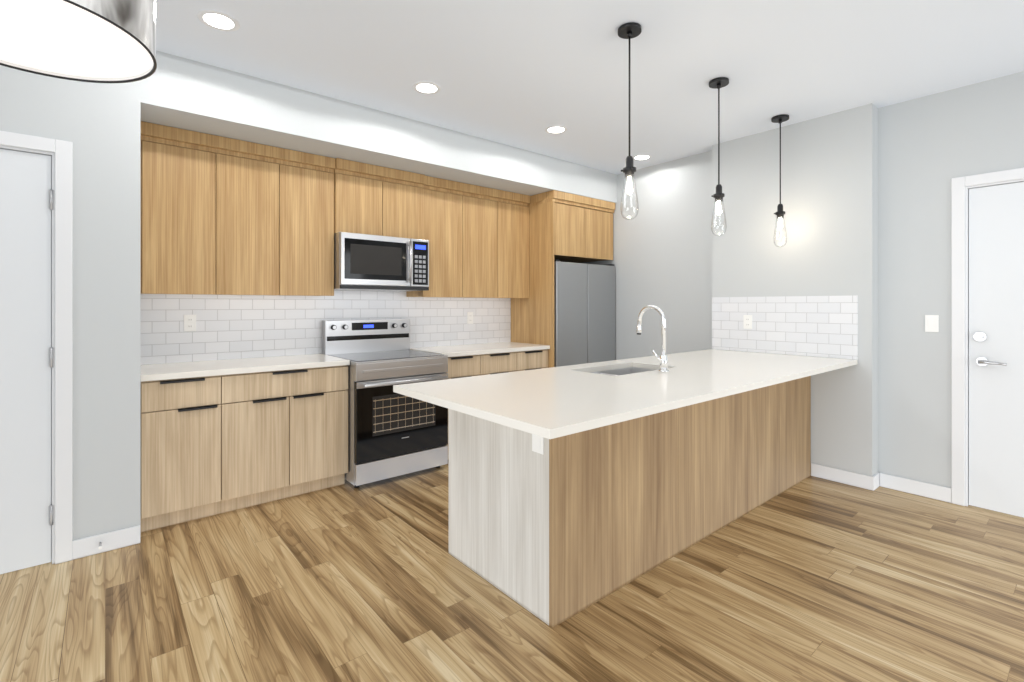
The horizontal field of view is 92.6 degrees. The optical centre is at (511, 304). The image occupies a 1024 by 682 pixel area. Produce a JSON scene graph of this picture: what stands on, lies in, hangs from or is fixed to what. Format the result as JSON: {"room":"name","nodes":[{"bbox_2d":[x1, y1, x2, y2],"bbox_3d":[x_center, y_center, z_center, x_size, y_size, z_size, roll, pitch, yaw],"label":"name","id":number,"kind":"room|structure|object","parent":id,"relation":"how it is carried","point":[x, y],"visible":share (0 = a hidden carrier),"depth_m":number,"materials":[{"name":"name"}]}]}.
{"room":"kitchen","nodes":[
{"label":"kitchen","id":0,"kind":"room"},
{"bbox_2d":[0,65,140,541],"bbox_3d":[-3.545,-0.059,1.565,3.750,2.750,0.140,0,0,-40],"label":"wall","id":1,"kind":"structure","parent":0,"point":[98,125],"depth_m":2.59,"materials":[{"name":"grey paint"}]},
{"bbox_2d":[0,149,52,573],"bbox_3d":[-2.669,0.275,2.232,0.845,2.067,0.054,0,0,-40],"label":"door","id":2,"kind":"structure","parent":1,"relation":"in","point":[26,357],"depth_m":2.43,"materials":[{"name":"white paint"}]},
{"bbox_2d":[0,131,72,563],"bbox_3d":[-2.697,0.238,2.260,0.998,2.156,0.156,0,0,-40],"label":"door frame","id":3,"kind":"structure","parent":1,"relation":"attached to","point":[61,155],"depth_m":2.49,"materials":[{"name":"white paint"}]},
{"bbox_2d":[73,525,139,559],"bbox_3d":[-3.497,1.267,1.506,3.749,0.098,0.013,0,0,-40],"label":"baseboard","id":4,"kind":"structure","parent":1,"relation":"attached to","point":[110,541],"depth_m":2.61,"materials":[{"name":"white paint"}]},
{"bbox_2d":[141,51,616,202],"bbox_3d":[-0.666,-1.279,4.304,4.180,0.310,0.670,0,0,-40],"label":"wall","id":5,"kind":"structure","parent":0,"point":[184,93],"depth_m":3.46,"materials":[{"name":"grey paint"}]},
{"bbox_2d":[0,460,1023,681],"bbox_3d":[0.003,1.376,0.568,8.210,0.120,7.550,0,0,-40],"label":"floor","id":6,"kind":"structure","parent":0,"point":[812,579],"depth_m":2.15,"materials":[{"name":"wood"}]},
{"bbox_2d":[141,354,349,532],"bbox_3d":[-1.821,0.856,3.368,1.202,0.920,0.608,0,0,-40],"label":"base cabinet","id":7,"kind":"object","parent":6,"relation":"on","point":[222,436],"visible":0.94,"depth_m":3.10,"materials":[{"name":"brown wood"}]},
{"bbox_2d":[322,319,447,487],"bbox_3d":[-1.012,0.721,3.934,0.762,1.190,0.768,0,0,-40],"label":"range","id":8,"kind":"object","parent":6,"relation":"on","point":[391,433],"visible":0.94,"depth_m":3.69,"materials":[{"name":"silver metal"}]},
{"bbox_2d":[410,342,549,459],"bbox_3d":[-0.295,0.856,4.637,1.236,0.920,0.608,0,0,-40],"label":"base cabinet","id":9,"kind":"object","parent":6,"relation":"on","point":[469,360],"visible":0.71,"depth_m":4.43,"materials":[{"name":"brown wood"}]},
{"bbox_2d":[449,409,660,627],"bbox_3d":[0.200,0.873,2.543,0.761,0.885,0.765,0,0,-40],"label":"base cabinet","id":10,"kind":"object","parent":6,"relation":"on","point":[575,489],"depth_m":2.21,"materials":[{"name":"brown wood"}]},
{"bbox_2d":[393,349,856,440],"bbox_3d":[0.956,0.412,2.971,3.089,0.032,1.104,0,0,-40],"label":"countertop","id":11,"kind":"structure","parent":10,"relation":"on","point":[551,403],"depth_m":2.35,"materials":[{"name":"white stone"}]},
{"bbox_2d":[581,365,656,376],"bbox_3d":[0.700,0.519,3.053,0.633,0.206,0.352,0,0,-40],"label":"sink","id":12,"kind":"object","parent":11,"relation":"in","point":[614,369],"depth_m":3.28,"materials":[{"name":"silver metal"}]},
{"bbox_2d":[636,305,672,372],"bbox_3d":[0.833,0.198,2.943,0.095,0.396,0.220,0,0,-40],"label":"faucet","id":13,"kind":"object","parent":11,"relation":"on","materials":[{"name":"silver metal"}]},
{"bbox_2d":[511,190,614,367],"bbox_3d":[0.560,0.097,5.324,0.950,2.438,0.665,0,0,-40],"label":"surround","id":14,"kind":"object","parent":6,"relation":"on","point":[567,227],"visible":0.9,"depth_m":4.98,"materials":[{"name":"brown wood"}]},
{"bbox_2d":[554,260,614,366],"bbox_3d":[0.581,0.435,5.322,0.912,1.762,0.640,0,0,-40],"label":"fridge","id":15,"kind":"object","parent":6,"relation":"on","point":[584,313],"visible":0.35,"depth_m":5.03,"materials":[{"name":"grey metal"}]},
{"bbox_2d":[661,397,720,563],"bbox_3d":[0.906,0.873,2.805,0.659,0.885,0.265,0,0,-40],"label":"panel","id":16,"kind":"object","parent":6,"relation":"on","point":[691,435],"depth_m":2.65,"materials":[{"name":"brown wood"}]},
{"bbox_2d":[721,389,756,527],"bbox_3d":[1.162,0.873,3.343,0.458,0.885,0.765,0,0,-40],"label":"base cabinet","id":17,"kind":"object","parent":6,"relation":"on","point":[739,411],"depth_m":3.01,"materials":[{"name":"brown wood"}]},
{"bbox_2d":[757,385,784,506],"bbox_3d":[1.515,0.873,3.636,0.460,0.885,0.765,0,0,-40],"label":"base cabinet","id":18,"kind":"object","parent":6,"relation":"on","point":[771,401],"depth_m":3.31,"materials":[{"name":"brown wood"}]},
{"bbox_2d":[785,377,808,490],"bbox_3d":[1.868,0.873,3.930,0.460,0.885,0.765,0,0,-40],"label":"base cabinet","id":19,"kind":"object","parent":6,"relation":"on","point":[796,392],"depth_m":3.59,"materials":[{"name":"brown wood"}]},
{"bbox_2d":[156,0,1023,174],"bbox_3d":[0.003,-1.494,0.568,8.210,0.120,7.550,0,0,-40],"label":"ceiling","id":20,"kind":"structure","parent":0,"point":[522,74],"depth_m":2.85,"materials":[{"name":"white paint"}]},
{"bbox_2d":[0,0,156,82],"bbox_3d":[-1.357,-1.091,1.355,0.604,0.681,0.604,0,0,-40],"label":"drum pendant light","id":21,"kind":"object","parent":20,"relation":"hanging from","point":[102,41],"visible":1,"depth_m":1.42,"materials":[{"name":"white plastic"}]},
{"bbox_2d":[197,10,239,30],"bbox_3d":[-1.478,-1.429,2.465,0.188,0.005,0.188,0,0,-40],"label":"recessed light","id":22,"kind":"object","parent":20,"relation":"in","point":[218,20],"visible":1,"depth_m":2.46,"materials":[{"name":"white paint"}]},
{"bbox_2d":[412,81,440,93],"bbox_3d":[-0.563,-1.429,3.226,0.188,0.005,0.188,0,0,-40],"label":"recessed light","id":23,"kind":"object","parent":20,"relation":"in","point":[423,87],"visible":1,"depth_m":3.21,"materials":[{"name":"white paint"}]},
{"bbox_2d":[545,125,567,133],"bbox_3d":[0.360,-1.429,3.993,0.188,0.005,0.188,0,0,-40],"label":"recessed light","id":24,"kind":"object","parent":20,"relation":"in","point":[556,129],"visible":1,"depth_m":3.98,"materials":[{"name":"white paint"}]},
{"bbox_2d":[618,22,640,219],"bbox_3d":[0.609,-0.936,2.536,0.120,0.990,0.120,0,0,-40],"label":"pendant light","id":25,"kind":"object","parent":20,"relation":"hanging from","point":[630,30],"visible":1,"depth_m":2.52,"materials":[{"name":"black metal"}]},
{"bbox_2d":[633,154,651,159],"bbox_3d":[1.259,-1.429,4.741,0.188,0.005,0.188,0,0,-40],"label":"recessed light","id":26,"kind":"object","parent":20,"relation":"in","point":[642,157],"visible":0.94,"depth_m":4.73,"materials":[{"name":"white paint"}]},
{"bbox_2d":[709,77,728,235],"bbox_3d":[1.324,-0.936,3.131,0.120,0.990,0.120,0,0,-40],"label":"pendant light","id":27,"kind":"object","parent":20,"relation":"hanging from","point":[718,84],"visible":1,"depth_m":3.13,"materials":[{"name":"black metal"}]},
{"bbox_2d":[771,114,788,246],"bbox_3d":[2.047,-0.936,3.732,0.120,0.990,0.120,0,0,-40],"label":"pendant light","id":28,"kind":"object","parent":20,"relation":"hanging from","point":[780,212],"visible":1,"depth_m":3.72,"materials":[{"name":"black metal"}]},
{"bbox_2d":[712,103,877,475],"bbox_3d":[2.233,-0.059,3.977,0.140,2.750,1.190,0,0,-40],"label":"wall","id":29,"kind":"structure","parent":0,"point":[829,182],"depth_m":3.73,"materials":[{"name":"grey paint"}]},
{"bbox_2d":[712,295,857,359],"bbox_3d":[2.149,0.163,3.962,0.009,0.464,1.104,0,0,-40],"label":"backsplash","id":30,"kind":"structure","parent":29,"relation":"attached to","point":[820,326],"depth_m":3.89,"materials":[{"name":"white tile"}]},
{"bbox_2d":[744,315,751,328],"bbox_3d":[1.994,0.144,4.135,0.008,0.116,0.072,0,0,-40],"label":"electrical outlet","id":31,"kind":"object","parent":30,"relation":"attached to","point":[747,321],"visible":1,"depth_m":4.13,"materials":[{"name":"white plastic"}]},
{"bbox_2d":[811,463,878,490],"bbox_3d":[2.484,1.267,3.656,0.140,0.098,0.401,0,0,-40],"label":"baseboard","id":32,"kind":"structure","parent":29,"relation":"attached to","point":[848,478],"depth_m":3.58,"materials":[{"name":"white paint"}]},
{"bbox_2d":[583,71,1023,487],"bbox_3d":[3.105,-0.059,3.148,0.140,2.750,7.270,0,0,-40],"label":"wall","id":33,"kind":"structure","parent":0,"point":[930,147],"depth_m":3.46,"materials":[{"name":"grey paint"}]},
{"bbox_2d":[880,473,950,502],"bbox_3d":[4.020,1.267,1.927,0.013,0.098,4.222,0,0,-40],"label":"baseboard","id":34,"kind":"structure","parent":33,"relation":"attached to","point":[927,490],"depth_m":3.38,"materials":[{"name":"white paint"}]},
{"bbox_2d":[925,315,938,331],"bbox_3d":[2.857,0.126,3.329,0.008,0.116,0.072,0,0,-40],"label":"light switch","id":35,"kind":"object","parent":33,"relation":"attached to","point":[931,323],"visible":1,"depth_m":3.33,"materials":[{"name":"white plastic"}]},
{"bbox_2d":[951,168,1023,505],"bbox_3d":[3.292,0.238,2.910,0.156,2.156,0.996,0,0,-40],"label":"door frame","id":36,"kind":"structure","parent":33,"relation":"attached to","point":[959,341],"depth_m":3.21,"materials":[{"name":"white paint"}]},
{"bbox_2d":[969,182,1023,517],"bbox_3d":[3.245,0.275,2.871,0.102,2.067,0.834,0,0,-40],"label":"door","id":37,"kind":"structure","parent":33,"relation":"in","point":[996,347],"depth_m":3.10,"materials":[{"name":"white paint"}]},
{"bbox_3d":[-0.871,-0.059,4.660,4.320,2.750,0.140,0,0,-40],"label":"wall","id":38,"kind":"structure","parent":0,"visible":0},
{"bbox_2d":[141,121,334,295],"bbox_3d":[-1.916,-0.596,3.483,1.199,1.052,0.330,0,0,-40],"label":"upper cabinet","id":39,"kind":"object","parent":38,"relation":"attached to","point":[220,215],"visible":0.98,"depth_m":3.31,"materials":[{"name":"brown wood"}]},
{"bbox_2d":[141,290,510,364],"bbox_3d":[-1.250,0.156,4.248,3.208,0.600,0.009,0,0,-40],"label":"tile","id":40,"kind":"structure","parent":38,"relation":"attached to","point":[240,326],"depth_m":3.81,"materials":[{"name":"white tile"}]},
{"bbox_2d":[184,315,195,331],"bbox_3d":[-2.245,0.126,3.409,0.072,0.116,0.008,0,0,-40],"label":"electrical outlet","id":41,"kind":"object","parent":40,"relation":"attached to","point":[189,322],"visible":1,"depth_m":3.41,"materials":[{"name":"white plastic"}]},
{"bbox_2d":[467,312,472,323],"bbox_3d":[-0.421,0.131,4.926,0.072,0.116,0.008,0,0,-40],"label":"electrical outlet","id":42,"kind":"object","parent":40,"relation":"attached to","point":[469,317],"visible":1,"depth_m":4.92,"materials":[{"name":"white plastic"}]},
{"bbox_2d":[334,158,424,239],"bbox_3d":[-1.154,-0.837,4.104,0.764,0.570,0.350,0,0,-40],"label":"upper cabinet","id":43,"kind":"object","parent":38,"relation":"attached to","point":[369,199],"visible":0.69,"depth_m":3.96,"materials":[{"name":"brown wood"}]},
{"bbox_2d":[334,232,428,290],"bbox_3d":[-1.113,-0.338,4.054,0.760,0.428,0.459,0,0,-40],"label":"microwave","id":44,"kind":"object","parent":43,"relation":"attached to","point":[365,262],"visible":1,"depth_m":3.88,"materials":[{"name":"silver metal"}]},
{"bbox_2d":[407,176,529,297],"bbox_3d":[-0.390,-0.596,4.752,1.236,1.052,0.330,0,0,-40],"label":"upper cabinet","id":45,"kind":"object","parent":38,"relation":"attached to","point":[476,236],"visible":0.88,"depth_m":4.60,"materials":[{"name":"brown wood"}]}
]}

